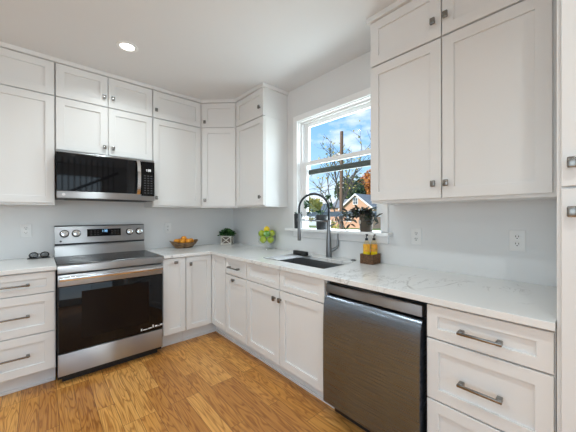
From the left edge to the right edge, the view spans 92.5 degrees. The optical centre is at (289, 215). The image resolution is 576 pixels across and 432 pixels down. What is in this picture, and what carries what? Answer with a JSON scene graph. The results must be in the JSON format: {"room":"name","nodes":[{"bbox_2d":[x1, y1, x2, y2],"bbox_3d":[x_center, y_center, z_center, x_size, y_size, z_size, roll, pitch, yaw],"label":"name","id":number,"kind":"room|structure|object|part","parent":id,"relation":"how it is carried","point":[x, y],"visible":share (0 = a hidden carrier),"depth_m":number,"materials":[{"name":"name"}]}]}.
{"room":"kitchen","nodes":[
{"label":"kitchen","id":0,"kind":"room"},
{"bbox_2d":[0,200,233,259],"bbox_3d":[-2.532,-0.025,2.339,4.900,2.600,0.150,0,0,-42],"label":"wall","id":1,"kind":"structure","parent":0,"point":[204,225],"depth_m":2.82,"materials":[{"name":"white paint"}]},
{"bbox_2d":[20,224,31,236],"bbox_3d":[-2.315,0.128,2.426,0.072,0.116,0.008,0,0,-42],"label":"wall outlet","id":2,"kind":"object","parent":1,"relation":"attached to","point":[25,229],"visible":1,"depth_m":2.42,"materials":[{"name":"white plastic"}]},
{"bbox_2d":[0,85,54,205],"bbox_3d":[-2.297,-0.548,2.231,0.607,0.915,0.322,0,0,-42],"label":"upper cabinet","id":3,"kind":"object","parent":1,"relation":"attached to","point":[27,118],"visible":1,"depth_m":2.21,"materials":[{"name":"white paint"}]},
{"bbox_2d":[0,47,54,96],"bbox_3d":[-2.298,-1.149,2.230,0.607,0.284,0.322,0,0,-42],"label":"upper cabinet","id":4,"kind":"object","parent":1,"relation":"attached to","point":[18,70],"visible":0.88,"depth_m":2.21,"materials":[{"name":"white paint"}]},
{"bbox_2d":[55,97,151,160],"bbox_3d":[-1.777,-0.778,2.679,0.760,0.458,0.350,0,0,-42],"label":"upper cabinet","id":5,"kind":"object","parent":1,"relation":"attached to","point":[80,127],"visible":0.98,"depth_m":2.53,"materials":[{"name":"white paint"}]},
{"bbox_3d":[-1.829,-0.783,2.448,0.368,0.439,0.020,0,0,-42],"label":"door","id":6,"kind":"part","parent":5,"relation":"part of","materials":[{"name":"white paint"}]},
{"bbox_2d":[55,150,154,201],"bbox_3d":[-1.744,-0.344,2.643,0.752,0.402,0.446,0,0,-42],"label":"microwave","id":7,"kind":"object","parent":5,"relation":"attached to","point":[79,176],"visible":1,"depth_m":2.48,"materials":[{"name":"black glass"}]},
{"bbox_3d":[-1.685,-0.372,2.487,0.632,0.318,0.039,0,0,-42],"label":"door","id":8,"kind":"part","parent":7,"relation":"part of","materials":[{"name":"black glass"}]},
{"bbox_3d":[-1.444,-0.371,2.649,0.034,0.326,0.054,0,0,-42],"label":"handle","id":9,"kind":"part","parent":7,"relation":"part of","materials":[{"name":"silver metal"}]},
{"bbox_3d":[-1.405,-0.365,2.739,0.118,0.334,0.039,0,0,-42],"label":"control panel","id":10,"kind":"part","parent":7,"relation":"part of","materials":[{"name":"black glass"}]},
{"bbox_3d":[-1.547,-0.784,2.702,0.379,0.439,0.020,0,0,-42],"label":"door","id":11,"kind":"part","parent":5,"relation":"part of","materials":[{"name":"white paint"}]},
{"bbox_2d":[55,63,151,117],"bbox_3d":[-1.778,-1.151,2.678,0.760,0.284,0.350,0,0,-42],"label":"upper cabinet","id":12,"kind":"object","parent":1,"relation":"attached to","point":[74,84],"visible":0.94,"depth_m":2.53,"materials":[{"name":"white paint"}]},
{"bbox_3d":[-1.830,-1.151,2.448,0.368,0.275,0.020,0,0,-42],"label":"door","id":13,"kind":"part","parent":12,"relation":"part of","materials":[{"name":"white paint"}]},
{"bbox_3d":[-1.548,-1.151,2.701,0.379,0.275,0.020,0,0,-42],"label":"door","id":14,"kind":"part","parent":12,"relation":"part of","materials":[{"name":"white paint"}]},
{"bbox_2d":[165,223,170,232],"bbox_3d":[-1.419,0.143,3.231,0.072,0.116,0.008,0,0,-42],"label":"wall outlet","id":15,"kind":"object","parent":1,"relation":"attached to","point":[167,225],"visible":1,"depth_m":3.23,"materials":[{"name":"white plastic"}]},
{"bbox_2d":[144,118,200,207],"bbox_3d":[-1.300,-0.552,3.107,0.516,0.915,0.350,0,0,-42],"label":"upper cabinet","id":16,"kind":"object","parent":1,"relation":"attached to","point":[176,148],"visible":0.98,"depth_m":3.00,"materials":[{"name":"white paint"}]},
{"bbox_2d":[152,90,200,127],"bbox_3d":[-1.302,-1.152,3.106,0.516,0.284,0.350,0,0,-42],"label":"upper cabinet","id":17,"kind":"object","parent":1,"relation":"attached to","point":[165,107],"visible":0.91,"depth_m":2.99,"materials":[{"name":"white paint"}]},
{"bbox_2d":[201,103,236,128],"bbox_3d":[-0.796,-1.154,3.386,0.608,0.284,0.608,0,0,-42],"label":"upper cabinet","id":18,"kind":"object","parent":1,"relation":"attached to","point":[213,115],"visible":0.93,"depth_m":3.17,"materials":[{"name":"white paint"}]},
{"bbox_2d":[0,41,287,103],"bbox_3d":[-1.320,-1.311,2.555,2.499,0.034,1.145,0,0,-42],"label":"trim","id":19,"kind":"structure","parent":18,"relation":"attached to","point":[8,46],"depth_m":2.67,"materials":[{"name":"white paint"}]},
{"bbox_2d":[200,128,247,208],"bbox_3d":[-0.794,-0.553,3.388,0.608,0.915,0.608,0,0,-42],"label":"upper cabinet","id":20,"kind":"object","parent":1,"relation":"attached to","point":[218,145],"visible":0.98,"depth_m":3.17,"materials":[{"name":"white paint"}]},
{"bbox_3d":[-0.805,-0.559,3.170,0.382,0.894,0.020,0,0,3],"label":"door","id":21,"kind":"part","parent":20,"relation":"part of","materials":[{"name":"white paint"}]},
{"bbox_2d":[0,331,365,431],"bbox_3d":[-0.375,1.334,-0.059,4.900,0.120,6.600,0,0,-42],"label":"floor","id":22,"kind":"structure","parent":0,"point":[208,382],"depth_m":1.90,"materials":[{"name":"brown wood"}]},
{"bbox_2d":[0,270,55,396],"bbox_3d":[-2.182,0.839,2.094,0.611,0.871,0.680,0,0,-42],"label":"base cabinet","id":23,"kind":"object","parent":22,"relation":"on","point":[27,300],"visible":1,"depth_m":1.98,"materials":[{"name":"white paint"}]},
{"bbox_3d":[-1.967,0.994,1.855,0.330,0.018,0.037,0,0,-42],"label":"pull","id":24,"kind":"part","parent":23,"relation":"part of","materials":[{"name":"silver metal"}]},
{"bbox_3d":[-1.968,0.713,1.854,0.330,0.018,0.037,0,0,-42],"label":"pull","id":25,"kind":"part","parent":23,"relation":"part of","materials":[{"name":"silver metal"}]},
{"bbox_3d":[-1.968,0.491,1.854,0.330,0.018,0.037,0,0,-42],"label":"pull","id":26,"kind":"part","parent":23,"relation":"part of","materials":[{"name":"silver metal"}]},
{"bbox_3d":[-1.986,0.997,1.874,0.602,0.275,0.020,0,0,-42],"label":"drawer","id":27,"kind":"part","parent":23,"relation":"part of","materials":[{"name":"white paint"}]},
{"bbox_3d":[-1.987,0.711,1.874,0.602,0.283,0.020,0,0,-42],"label":"drawer","id":28,"kind":"part","parent":23,"relation":"part of","materials":[{"name":"white paint"}]},
{"bbox_3d":[-1.987,0.487,1.873,0.602,0.150,0.020,0,0,-42],"label":"drawer","id":29,"kind":"part","parent":23,"relation":"part of","materials":[{"name":"white paint"}]},
{"bbox_2d":[0,256,56,274],"bbox_3d":[-2.186,0.387,2.099,0.616,0.030,0.667,0,0,-42],"label":"countertop","id":30,"kind":"structure","parent":23,"relation":"on","point":[12,266],"depth_m":2.07,"materials":[{"name":"white stone"}]},
{"bbox_2d":[27,251,49,258],"bbox_3d":[-2.203,0.343,2.429,0.047,0.057,0.153,0,0,44],"label":"sunglasses","id":31,"kind":"object","parent":30,"relation":"on","point":[40,256],"visible":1,"depth_m":2.42,"materials":[{"name":"black plastic"}]},
{"bbox_2d":[54,224,164,381],"bbox_3d":[-1.644,0.681,2.533,0.761,1.183,0.723,0,0,-42],"label":"range","id":32,"kind":"object","parent":22,"relation":"on","point":[109,287],"visible":1,"depth_m":2.31,"materials":[{"name":"silver metal"}]},
{"bbox_3d":[-1.868,0.175,2.767,0.742,0.161,0.075,0,0,-42],"label":"control panel","id":33,"kind":"part","parent":32,"relation":"part of","materials":[{"name":"silver metal"}]},
{"bbox_2d":[55,250,160,264],"bbox_3d":[-1.652,0.374,2.527,0.744,0.012,0.546,0,0,-42],"label":"cooktop","id":34,"kind":"object","parent":32,"relation":"in","point":[105,255],"depth_m":2.51,"materials":[{"name":"grey"}]},
{"bbox_3d":[-1.454,0.402,2.307,0.742,0.065,0.046,0,0,-42],"label":"trim","id":35,"kind":"part","parent":32,"relation":"part of","materials":[{"name":"silver metal"}]},
{"bbox_3d":[-1.453,1.119,2.308,0.738,0.164,0.044,0,0,-42],"label":"storage drawer","id":36,"kind":"part","parent":32,"relation":"part of","materials":[{"name":"silver metal"}]},
{"bbox_3d":[-1.454,0.780,2.308,0.738,0.499,0.044,0,0,-42],"label":"oven door","id":37,"kind":"part","parent":32,"relation":"part of","materials":[{"name":"black glass"}]},
{"bbox_3d":[-1.453,0.486,2.306,0.738,0.084,0.047,0,0,-42],"label":"door rail","id":38,"kind":"part","parent":32,"relation":"part of","materials":[{"name":"silver metal"}]},
{"bbox_3d":[-1.423,0.470,2.273,0.722,0.034,0.042,0,0,-42],"label":"handle","id":39,"kind":"part","parent":32,"relation":"part of","materials":[{"name":"silver metal"}]},
{"bbox_2d":[141,322,164,330],"bbox_3d":[-1.224,0.994,2.484,0.202,0.032,0.001,0,0,-42],"label":"print","id":40,"kind":"object","parent":32,"relation":"attached to","point":[153,325],"depth_m":2.47,"materials":[{"name":"white paint"}]},
{"bbox_2d":[161,257,185,347],"bbox_3d":[-1.307,0.836,2.885,0.216,0.871,0.672,0,0,-42],"label":"base cabinet","id":41,"kind":"object","parent":22,"relation":"on","point":[173,275],"visible":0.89,"depth_m":2.67,"materials":[{"name":"white paint"}]},
{"bbox_2d":[182,254,234,342],"bbox_3d":[-0.796,0.834,3.166,0.916,0.871,0.936,0,0,-42],"label":"base cabinet","id":42,"kind":"object","parent":22,"relation":"on","point":[205,275],"visible":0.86,"depth_m":2.83,"materials":[{"name":"white paint"}]},
{"bbox_3d":[-0.925,0.767,2.827,0.266,0.726,0.020,0,0,-42],"label":"door","id":43,"kind":"part","parent":42,"relation":"part of","materials":[{"name":"white paint"}]},
{"bbox_3d":[-0.713,0.767,2.809,0.020,0.726,0.286,0,0,-42],"label":"door","id":44,"kind":"part","parent":42,"relation":"part of","materials":[{"name":"white paint"}]},
{"bbox_2d":[145,243,556,331],"bbox_3d":[-0.101,0.383,2.227,1.132,0.030,3.262,0,0,-42],"label":"countertop","id":45,"kind":"structure","parent":42,"relation":"on","point":[534,305],"depth_m":1.50,"materials":[{"name":"white stone"}]},
{"bbox_2d":[170,239,197,247],"bbox_3d":[-1.224,0.324,3.211,0.337,0.089,0.229,0,0,-42],"label":"bowl","id":46,"kind":"object","parent":45,"relation":"on","point":[175,244],"visible":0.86,"depth_m":3.13,"materials":[{"name":"brown wood"}]},
{"bbox_2d":[217,228,235,244],"bbox_3d":[-0.802,0.258,3.593,0.224,0.217,0.234,0,0,35],"label":"potted plant","id":47,"kind":"object","parent":45,"relation":"on","point":[227,235],"visible":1,"depth_m":3.53,"materials":[{"name":"green plant"}]},
{"bbox_3d":[-0.806,0.311,3.592,0.128,0.099,0.128,0,0,1],"label":"planter","id":48,"kind":"part","parent":47,"relation":"part of","materials":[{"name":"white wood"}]},
{"bbox_2d":[263,253,311,260],"bbox_3d":[-0.007,0.362,2.466,0.399,0.008,0.217,0,0,-42],"label":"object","id":49,"kind":"object","parent":45,"relation":"on","point":[285,256],"visible":0.78,"depth_m":2.43,"materials":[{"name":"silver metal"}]},
{"bbox_2d":[293,250,307,255],"bbox_3d":[0.105,0.339,2.539,0.044,0.036,0.184,0,0,-34],"label":"sponge holder","id":50,"kind":"object","parent":49,"relation":"on","point":[298,252],"visible":1,"depth_m":2.50,"materials":[{"name":"black"}]},
{"bbox_2d":[280,258,342,268],"bbox_3d":[0.139,0.504,2.307,0.394,0.211,0.739,0,0,-42],"label":"sink","id":51,"kind":"object","parent":45,"relation":"in","point":[302,261],"visible":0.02,"depth_m":2.51,"materials":[{"name":"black metal"}]},
{"bbox_2d":[297,193,338,257],"bbox_3d":[0.257,0.080,2.449,0.373,0.574,0.059,0,0,-2],"label":"faucet","id":52,"kind":"object","parent":45,"relation":"on","point":[329,249],"visible":0.98,"depth_m":2.44,"materials":[{"name":"grey metal"}]},
{"bbox_3d":[0.221,0.044,2.448,0.302,0.046,0.038,0,0,-2],"label":"holder arm","id":53,"kind":"part","parent":52,"relation":"part of","materials":[{"name":"grey"}]},
{"bbox_3d":[0.400,0.238,2.453,0.087,0.175,0.032,0,0,-2],"label":"lever","id":54,"kind":"part","parent":52,"relation":"part of","materials":[{"name":"grey metal"}]},
{"bbox_2d":[360,253,380,264],"bbox_3d":[0.629,0.328,2.138,0.120,0.076,0.111,0,0,-42],"label":"soap caddy","id":55,"kind":"object","parent":45,"relation":"on","point":[364,258],"visible":0.95,"depth_m":2.10,"materials":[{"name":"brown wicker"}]},
{"bbox_2d":[363,234,369,254],"bbox_3d":[0.600,0.251,2.138,0.053,0.222,0.053,0,0,0],"label":"soap bottle","id":56,"kind":"object","parent":55,"relation":"in","point":[366,247],"visible":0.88,"depth_m":2.12,"materials":[{"name":"yellow"}]},
{"bbox_2d":[370,234,377,254],"bbox_3d":[0.658,0.251,2.138,0.053,0.222,0.053,0,0,0],"label":"soap bottle","id":57,"kind":"object","parent":55,"relation":"in","point":[373,247],"visible":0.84,"depth_m":2.12,"materials":[{"name":"yellow"}]},
{"bbox_3d":[-0.248,0.269,3.065,0.196,0.195,0.196,0,0,-42],"label":"glass vase","id":58,"kind":"object","parent":45,"relation":"on","visible":0},
{"bbox_2d":[258,230,263,236],"bbox_3d":[-0.304,0.195,3.060,0.077,0.080,0.077,0,0,-26],"label":"lime","id":59,"kind":"object","parent":58,"relation":"in","point":[260,233],"visible":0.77,"depth_m":3.03,"materials":[{"name":"green food"}]},
{"bbox_2d":[260,236,266,242],"bbox_3d":[-0.284,0.259,3.022,0.077,0.080,0.077,0,0,-42],"label":"lime","id":60,"kind":"object","parent":58,"relation":"in","point":[263,239],"visible":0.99,"depth_m":3.00,"materials":[{"name":"green food"}]},
{"bbox_2d":[263,231,269,236],"bbox_3d":[-0.243,0.192,3.009,0.077,0.078,0.077,0,0,-1],"label":"apple","id":61,"kind":"object","parent":58,"relation":"in","point":[266,233],"visible":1,"depth_m":2.98,"materials":[{"name":"green plant"}]},
{"bbox_2d":[267,236,273,242],"bbox_3d":[-0.205,0.259,3.030,0.077,0.080,0.077,0,0,-9],"label":"lime","id":62,"kind":"object","parent":58,"relation":"in","point":[270,239],"visible":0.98,"depth_m":3.00,"materials":[{"name":"green food"}]},
{"bbox_2d":[226,258,256,356],"bbox_3d":[-0.271,0.834,2.756,0.680,0.871,0.372,0,0,-42],"label":"base cabinet","id":63,"kind":"object","parent":22,"relation":"on","point":[236,270],"visible":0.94,"depth_m":2.55,"materials":[{"name":"white paint"}]},
{"bbox_3d":[-0.490,0.480,2.559,0.020,0.152,0.365,0,0,-42],"label":"drawer","id":64,"kind":"part","parent":63,"relation":"part of","materials":[{"name":"white paint"}]},
{"bbox_3d":[-0.489,0.847,2.559,0.020,0.567,0.365,0,0,-42],"label":"door","id":65,"kind":"part","parent":63,"relation":"part of","materials":[{"name":"white paint"}]},
{"bbox_2d":[247,262,333,408],"bbox_3d":[0.156,0.834,2.286,0.672,0.871,0.893,0,0,-42],"label":"base cabinet","id":66,"kind":"object","parent":22,"relation":"on","point":[285,309],"visible":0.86,"depth_m":2.03,"materials":[{"name":"white paint"}]},
{"bbox_3d":[-0.214,0.847,2.253,0.020,0.567,0.440,0,0,-42],"label":"door","id":67,"kind":"part","parent":66,"relation":"part of","materials":[{"name":"white paint"}]},
{"bbox_3d":[0.084,0.846,1.921,0.020,0.567,0.440,0,0,-42],"label":"door","id":68,"kind":"part","parent":66,"relation":"part of","materials":[{"name":"white paint"}]},
{"bbox_2d":[323,281,427,431],"bbox_3d":[0.652,0.835,1.716,0.659,0.868,0.604,0,0,-42],"label":"dishwasher","id":69,"kind":"object","parent":22,"relation":"on","point":[375,343],"visible":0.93,"depth_m":1.45,"materials":[{"name":"silver metal"}]},
{"bbox_3d":[0.686,1.212,1.746,0.510,0.114,0.592,0,0,-42],"label":"toe panel","id":70,"kind":"part","parent":69,"relation":"part of","materials":[{"name":"black plastic"}]},
{"bbox_2d":[427,303,556,431],"bbox_3d":[1.011,0.833,1.328,0.680,0.871,0.436,0,0,-42],"label":"base cabinet","id":71,"kind":"object","parent":22,"relation":"on","point":[485,373],"visible":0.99,"depth_m":1.11,"materials":[{"name":"white paint"}]},
{"bbox_3d":[0.793,0.987,1.132,0.020,0.285,0.428,0,0,-42],"label":"drawer","id":72,"kind":"part","parent":71,"relation":"part of","materials":[{"name":"white paint"}]},
{"bbox_3d":[0.769,0.714,1.116,0.037,0.018,0.155,0,0,-42],"label":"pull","id":73,"kind":"part","parent":71,"relation":"part of","materials":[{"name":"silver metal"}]},
{"bbox_3d":[0.768,0.494,1.116,0.037,0.018,0.155,0,0,-42],"label":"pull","id":74,"kind":"part","parent":71,"relation":"part of","materials":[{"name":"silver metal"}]},
{"bbox_3d":[0.791,0.484,1.131,0.020,0.148,0.428,0,0,-42],"label":"drawer","id":75,"kind":"part","parent":71,"relation":"part of","materials":[{"name":"white paint"}]},
{"bbox_2d":[557,0,575,431],"bbox_3d":[1.359,-0.030,0.928,0.692,2.598,0.620,0,0,-42],"label":"pantry cabinet","id":76,"kind":"object","parent":22,"relation":"on","point":[566,9],"visible":1,"depth_m":0.93,"materials":[{"name":"white paint"}]},
{"bbox_3d":[1.131,0.519,0.723,0.020,1.222,0.596,0,0,-42],"label":"door","id":77,"kind":"part","parent":76,"relation":"part of","materials":[{"name":"white paint"}]},
{"bbox_3d":[1.129,-0.695,0.721,0.020,1.190,0.596,0,0,-42],"label":"door","id":78,"kind":"part","parent":76,"relation":"part of","materials":[{"name":"white paint"}]},
{"bbox_3d":[0.932,-0.014,0.907,0.029,0.036,0.026,0,0,-42],"label":"knob","id":79,"kind":"part","parent":76,"relation":"part of","materials":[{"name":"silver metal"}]},
{"bbox_3d":[0.932,-0.177,0.907,0.029,0.036,0.026,0,0,-42],"label":"knob","id":80,"kind":"part","parent":76,"relation":"part of","materials":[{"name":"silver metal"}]},
{"bbox_2d":[0,0,396,99],"bbox_3d":[-0.380,-1.426,-0.063,4.900,0.200,6.600,0,0,-42],"label":"ceiling","id":81,"kind":"structure","parent":0,"point":[199,49],"depth_m":2.04,"materials":[{"name":"white paint"}]},
{"bbox_2d":[116,41,137,52],"bbox_3d":[-1.268,-1.325,2.163,0.152,0.006,0.152,0,0,-42],"label":"recessed light","id":82,"kind":"object","parent":81,"relation":"in","point":[126,46],"visible":1,"depth_m":2.16,"materials":[{"name":"white plastic"}]},
{"bbox_2d":[234,51,556,286],"bbox_3d":[1.440,-0.032,1.470,0.150,2.600,6.450,0,0,-42],"label":"wall","id":83,"kind":"structure","parent":0,"point":[468,238],"depth_m":1.86,"materials":[{"name":"white paint"}]},
{"bbox_2d":[236,87,286,126],"bbox_3d":[-0.322,-1.154,3.052,0.350,0.284,0.518,0,0,-42],"label":"upper cabinet","id":84,"kind":"object","parent":83,"relation":"attached to","point":[265,101],"visible":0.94,"depth_m":2.89,"materials":[{"name":"white paint"}]},
{"bbox_3d":[-0.424,-1.154,2.961,0.020,0.275,0.510,0,0,-42],"label":"door","id":85,"kind":"part","parent":84,"relation":"part of","materials":[{"name":"white paint"}]},
{"bbox_2d":[236,116,287,207],"bbox_3d":[-0.321,-0.554,3.053,0.350,0.915,0.518,0,0,-42],"label":"upper cabinet","id":86,"kind":"object","parent":83,"relation":"attached to","point":[261,143],"visible":1,"depth_m":2.90,"materials":[{"name":"white paint"}]},
{"bbox_3d":[-0.423,-0.560,2.962,0.020,0.894,0.510,0,0,-42],"label":"door","id":87,"kind":"part","parent":86,"relation":"part of","materials":[{"name":"white paint"}]},
{"bbox_2d":[285,87,392,243],"bbox_3d":[0.424,-0.408,2.543,0.223,1.243,1.165,0,0,-42],"label":"window","id":88,"kind":"structure","parent":83,"relation":"in","point":[359,101],"depth_m":2.63,"materials":[{"name":"white paint"}]},
{"bbox_2d":[294,212,301,227],"bbox_3d":[0.092,0.042,2.826,0.084,0.170,0.084,0,0,-42],"label":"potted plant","id":89,"kind":"object","parent":88,"relation":"on","point":[295,214],"visible":0.58,"depth_m":2.80,"materials":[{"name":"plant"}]},
{"bbox_2d":[304,194,332,229],"bbox_3d":[0.281,-0.035,2.615,0.119,0.322,0.383,0,0,-42],"label":"potted plant","id":90,"kind":"object","parent":88,"relation":"on","point":[319,225],"visible":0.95,"depth_m":2.55,"materials":[{"name":"green plant"}]},
{"bbox_3d":[0.307,0.057,2.593,0.110,0.138,0.110,0,0,-42],"label":"pot","id":91,"kind":"part","parent":90,"relation":"part of","materials":[{"name":"ceramic"}]},
{"bbox_3d":[0.485,-0.695,2.571,0.032,0.536,0.927,0,0,-42],"label":"sash","id":92,"kind":"part","parent":88,"relation":"part of","materials":[{"name":"white paint"}]},
{"bbox_3d":[0.486,-0.452,2.572,0.030,0.050,0.816,0,0,-42],"label":"rail","id":93,"kind":"part","parent":88,"relation":"part of","materials":[{"name":"grey metal"}]},
{"bbox_3d":[0.456,-0.275,2.545,0.031,0.563,0.927,0,0,-42],"label":"sash","id":94,"kind":"part","parent":88,"relation":"part of","materials":[{"name":"white paint"}]},
{"bbox_3d":[0.456,-0.017,2.545,0.029,0.046,0.790,0,0,-42],"label":"rail","id":95,"kind":"part","parent":88,"relation":"part of","materials":[{"name":"grey"}]},
{"bbox_2d":[323,204,382,231],"bbox_3d":[0.522,0.015,2.279,0.210,0.222,0.548,0,0,-42],"label":"potted plant","id":96,"kind":"object","parent":88,"relation":"on","point":[365,215],"visible":1,"depth_m":2.21,"materials":[{"name":"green plant"}]},
{"bbox_3d":[0.625,0.055,2.239,0.110,0.142,0.110,0,0,-42],"label":"pot","id":97,"kind":"part","parent":96,"relation":"part of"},
{"bbox_2d":[411,228,421,244],"bbox_3d":[0.900,0.144,1.953,0.008,0.116,0.072,0,0,-42],"label":"wall outlet","id":98,"kind":"object","parent":83,"relation":"attached to","point":[416,233],"visible":1,"depth_m":1.95,"materials":[{"name":"white plastic"}]},
{"bbox_2d":[370,0,523,67],"bbox_3d":[0.964,-1.147,1.619,0.350,0.299,0.925,0,0,-42],"label":"upper cabinet","id":99,"kind":"object","parent":83,"relation":"attached to","point":[416,24],"visible":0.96,"depth_m":1.62,"materials":[{"name":"white paint"}]},
{"bbox_2d":[366,0,411,26],"bbox_3d":[0.964,-1.314,1.627,0.339,0.034,0.944,0,0,-42],"label":"trim","id":100,"kind":"structure","parent":99,"relation":"attached to","point":[394,6],"depth_m":1.76,"materials":[{"name":"white paint"}]},
{"bbox_3d":[0.703,-1.147,1.705,0.020,0.290,0.442,0,0,-42],"label":"door","id":101,"kind":"part","parent":99,"relation":"part of","materials":[{"name":"white paint"}]},
{"bbox_3d":[0.808,-1.094,1.553,0.029,0.036,0.026,0,0,-42],"label":"knob","id":102,"kind":"part","parent":99,"relation":"part of","materials":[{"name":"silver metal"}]},
{"bbox_3d":[0.852,-1.098,1.504,0.029,0.036,0.026,0,0,-42],"label":"knob","id":103,"kind":"part","parent":99,"relation":"part of","materials":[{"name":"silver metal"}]},
{"bbox_3d":[1.003,-1.147,1.371,0.020,0.290,0.444,0,0,-42],"label":"door","id":104,"kind":"part","parent":99,"relation":"part of","materials":[{"name":"white paint"}]},
{"bbox_2d":[370,0,556,204],"bbox_3d":[0.966,-0.540,1.620,0.350,0.912,0.925,0,0,-42],"label":"upper cabinet","id":105,"kind":"object","parent":83,"relation":"attached to","point":[468,114],"visible":0.98,"depth_m":1.42,"materials":[{"name":"white paint"}]},
{"bbox_3d":[0.705,-0.547,1.706,0.020,0.891,0.442,0,0,-42],"label":"door","id":106,"kind":"part","parent":105,"relation":"part of","materials":[{"name":"white paint"}]},
{"bbox_3d":[0.811,-0.182,1.554,0.029,0.036,0.026,0,0,-42],"label":"knob","id":107,"kind":"part","parent":105,"relation":"part of","materials":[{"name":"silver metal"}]},
{"bbox_3d":[0.855,-0.181,1.505,0.029,0.036,0.026,0,0,-42],"label":"knob","id":108,"kind":"part","parent":105,"relation":"part of","materials":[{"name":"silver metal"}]},
{"bbox_3d":[1.005,-0.547,1.372,0.020,0.891,0.444,0,0,-42],"label":"door","id":109,"kind":"part","parent":105,"relation":"part of","materials":[{"name":"white paint"}]},
{"bbox_2d":[509,230,525,251],"bbox_3d":[1.272,0.138,1.538,0.008,0.116,0.072,0,0,-42],"label":"wall outlet","id":110,"kind":"object","parent":83,"relation":"attached to","point":[517,238],"visible":1,"depth_m":1.53,"materials":[{"name":"white plastic"}]},
{"bbox_2d":[514,234,520,239],"bbox_3d":[1.271,0.118,1.537,0.003,0.033,0.033,0,0,-42],"label":"receptacle","id":111,"kind":"object","parent":110,"relation":"attached to","point":[516,236],"depth_m":1.53,"materials":[{"name":"white plastic"}]},
{"bbox_2d":[514,241,520,246],"bbox_3d":[1.271,0.158,1.537,0.003,0.033,0.033,0,0,-42],"label":"receptacle","id":112,"kind":"object","parent":110,"relation":"attached to","point":[516,243],"depth_m":1.53,"materials":[{"name":"white plastic"}]},
{"label":"outside","id":113,"kind":"structure","parent":0,"visible":0},
{"bbox_2d":[309,225,380,230],"bbox_3d":[27.408,2.263,62.708,119.400,0.300,170.000,0,0,-42],"label":"lawn","id":114,"kind":"structure","parent":113,"point":[310,226],"depth_m":47.73,"materials":[{"name":"green plant"}]},
{"bbox_2d":[309,196,323,221],"bbox_3d":[2.265,-0.505,42.008,5.207,5.510,6.550,0,0,-25],"label":"tree","id":115,"kind":"object","parent":114,"relation":"on","point":[315,203],"visible":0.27,"depth_m":40.54,"materials":[{"name":"green plant"}]},
{"bbox_2d":[309,204,327,225],"bbox_3d":[8.203,-0.407,65.626,8.770,5.110,8.300,0,0,-42],"label":"house","id":116,"kind":"structure","parent":114,"relation":"on","point":[313,223],"depth_m":62.67,"materials":[{"name":"grey"}]},
{"bbox_2d":[331,220,338,228],"bbox_3d":[2.962,1.324,20.054,2.146,2.029,2.555,0,0,-17],"label":"shrub","id":117,"kind":"object","parent":114,"relation":"on","point":[333,226],"visible":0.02,"depth_m":19.42,"materials":[{"name":"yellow plant"}]},
{"bbox_2d":[309,131,370,228],"bbox_3d":[3.317,-1.472,17.319,0.374,7.622,38.742,0,0,-42],"label":"utility pole","id":118,"kind":"object","parent":114,"relation":"on","point":[341,187],"visible":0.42,"depth_m":17.17,"materials":[{"name":"brown wood"}]},
{"bbox_3d":[3.265,-1.472,17.282,0.248,7.622,0.294,0,0,-42],"label":"post","id":119,"kind":"part","parent":118,"relation":"part of","materials":[{"name":"brown wood"}]},
{"bbox_2d":[310,120,370,223],"bbox_3d":[3.974,-2.168,20.889,5.346,8.942,4.403,0,0,-24],"label":"tree","id":120,"kind":"object","parent":114,"relation":"on","point":[348,188],"visible":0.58,"depth_m":21.03,"materials":[{"name":"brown plant"}]},
{"bbox_2d":[334,173,365,198],"bbox_3d":[16.532,-4.571,74.320,8.752,13.475,11.746,0,0,8],"label":"tree","id":121,"kind":"object","parent":114,"relation":"on","point":[360,189],"visible":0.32,"depth_m":71.29,"materials":[{"name":"green plant"}]},
{"bbox_2d":[330,193,380,228],"bbox_3d":[13.812,-1.720,54.133,9.770,7.750,12.000,0,0,-42],"label":"house","id":122,"kind":"structure","parent":114,"relation":"on","point":[361,200],"depth_m":49.61,"materials":[{"name":"brown brick"}]},
{"bbox_2d":[358,169,370,194],"bbox_3d":[25.166,-6.146,84.225,10.078,16.556,7.956,0,0,43],"label":"tree","id":123,"kind":"object","parent":114,"relation":"on","point":[367,177],"visible":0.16,"depth_m":82.63,"materials":[{"name":"orange plant"}]}
]}

